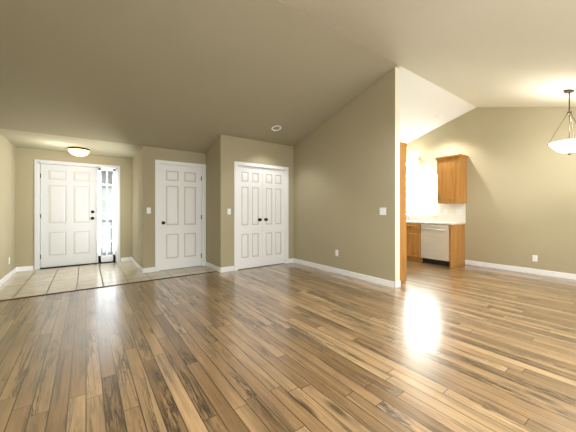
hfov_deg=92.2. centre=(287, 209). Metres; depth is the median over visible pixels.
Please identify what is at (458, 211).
outlet
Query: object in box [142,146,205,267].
wall
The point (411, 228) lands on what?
base cabinet
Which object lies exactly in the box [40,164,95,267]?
entry door
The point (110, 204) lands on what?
backdrop
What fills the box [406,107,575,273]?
wall
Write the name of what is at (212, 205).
wall
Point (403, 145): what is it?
tall cabinet
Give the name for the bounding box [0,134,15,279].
wall
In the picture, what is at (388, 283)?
baseboard
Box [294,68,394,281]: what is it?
wall
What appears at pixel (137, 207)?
wall
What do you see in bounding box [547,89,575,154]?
pendant light
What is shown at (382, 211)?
light switch
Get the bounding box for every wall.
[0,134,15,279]
[16,147,131,269]
[132,148,141,266]
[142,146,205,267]
[206,138,217,265]
[218,134,293,267]
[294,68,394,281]
[395,67,399,281]
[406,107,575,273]
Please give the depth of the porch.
7.45 m
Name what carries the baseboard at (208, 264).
attached to the wall at (212, 205)
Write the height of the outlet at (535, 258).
0.115 m
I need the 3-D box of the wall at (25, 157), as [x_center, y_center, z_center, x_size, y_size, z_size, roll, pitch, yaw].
[-2.080,-0.620,7.605,8.000,3.600,0.120,0,0,-36]
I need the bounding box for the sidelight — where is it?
[98,168,114,261]
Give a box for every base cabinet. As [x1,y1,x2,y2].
[406,223,417,260]
[418,223,464,266]
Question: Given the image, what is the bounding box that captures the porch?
[101,170,112,255]
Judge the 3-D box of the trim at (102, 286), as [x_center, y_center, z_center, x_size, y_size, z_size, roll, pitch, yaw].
[-2.609,1.175,4.401,3.130,0.010,0.019,0,0,-36]
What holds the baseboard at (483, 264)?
attached to the wall at (521, 195)
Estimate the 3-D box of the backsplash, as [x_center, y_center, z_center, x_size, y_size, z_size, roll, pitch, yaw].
[2.760,0.202,7.526,0.022,0.125,2.590,0,0,-36]
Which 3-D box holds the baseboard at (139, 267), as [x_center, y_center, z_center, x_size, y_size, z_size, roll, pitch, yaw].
[-3.155,1.133,5.779,0.017,0.095,1.563,0,0,-36]
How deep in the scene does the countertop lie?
6.39 m
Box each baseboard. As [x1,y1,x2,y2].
[0,267,17,285]
[131,257,143,272]
[206,262,221,272]
[292,258,396,287]
[465,260,575,279]
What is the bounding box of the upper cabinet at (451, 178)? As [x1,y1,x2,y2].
[435,154,467,202]
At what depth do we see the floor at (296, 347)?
2.26 m
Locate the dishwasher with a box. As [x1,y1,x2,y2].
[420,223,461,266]
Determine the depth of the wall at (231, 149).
5.37 m
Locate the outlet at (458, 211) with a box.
[456,209,461,213]
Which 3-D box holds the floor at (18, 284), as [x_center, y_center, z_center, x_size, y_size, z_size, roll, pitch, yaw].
[-3.264,1.175,5.299,3.130,0.009,2.210,0,0,-36]
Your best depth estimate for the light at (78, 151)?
5.29 m
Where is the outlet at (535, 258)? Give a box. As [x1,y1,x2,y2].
[533,255,537,261]
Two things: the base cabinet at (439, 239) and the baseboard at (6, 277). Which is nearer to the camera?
the baseboard at (6, 277)
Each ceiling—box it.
[0,0,475,157]
[279,0,575,106]
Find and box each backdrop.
[101,188,112,252]
[406,174,435,212]
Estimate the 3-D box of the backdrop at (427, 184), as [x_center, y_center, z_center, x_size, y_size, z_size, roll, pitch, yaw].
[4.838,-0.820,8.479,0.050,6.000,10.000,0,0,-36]
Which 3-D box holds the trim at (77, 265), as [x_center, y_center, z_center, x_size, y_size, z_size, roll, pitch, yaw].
[-4.418,1.161,5.893,1.275,0.021,0.132,0,0,-36]
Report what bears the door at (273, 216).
in the wall at (231, 149)
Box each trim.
[0,271,217,300]
[40,164,40,267]
[40,261,115,268]
[234,161,288,270]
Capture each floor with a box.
[0,260,575,431]
[0,261,215,299]
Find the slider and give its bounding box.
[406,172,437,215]
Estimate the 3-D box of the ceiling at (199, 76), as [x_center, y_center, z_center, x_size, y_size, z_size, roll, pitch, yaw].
[-0.628,-1.795,5.613,8.000,1.200,5.050,0,0,-36]
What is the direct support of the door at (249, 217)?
in the wall at (231, 149)
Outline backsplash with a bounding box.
[406,215,437,222]
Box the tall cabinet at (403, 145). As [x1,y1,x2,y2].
[400,142,406,280]
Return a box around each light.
[68,147,89,156]
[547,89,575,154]
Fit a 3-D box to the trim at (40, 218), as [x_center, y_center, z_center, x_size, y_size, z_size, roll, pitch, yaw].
[-4.579,0.128,5.811,0.919,2.105,0.014,0,0,-36]
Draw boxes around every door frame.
[34,159,119,269]
[155,160,205,271]
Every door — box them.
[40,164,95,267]
[160,164,201,269]
[238,166,261,268]
[262,168,284,265]
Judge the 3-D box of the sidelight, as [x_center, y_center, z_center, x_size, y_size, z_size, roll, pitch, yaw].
[-4.032,0.114,6.169,0.315,2.068,0.040,0,0,-36]
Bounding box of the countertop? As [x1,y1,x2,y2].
[406,219,453,226]
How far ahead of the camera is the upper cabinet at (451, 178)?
5.96 m
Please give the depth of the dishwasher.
5.93 m
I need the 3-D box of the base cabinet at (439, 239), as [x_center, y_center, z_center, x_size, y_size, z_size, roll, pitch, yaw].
[3.408,0.742,6.118,0.634,0.875,0.652,0,0,-36]
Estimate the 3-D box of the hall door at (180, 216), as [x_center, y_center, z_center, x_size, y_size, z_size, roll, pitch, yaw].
[-2.132,0.141,5.575,0.826,2.054,0.108,0,0,-36]
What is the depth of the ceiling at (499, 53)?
3.08 m

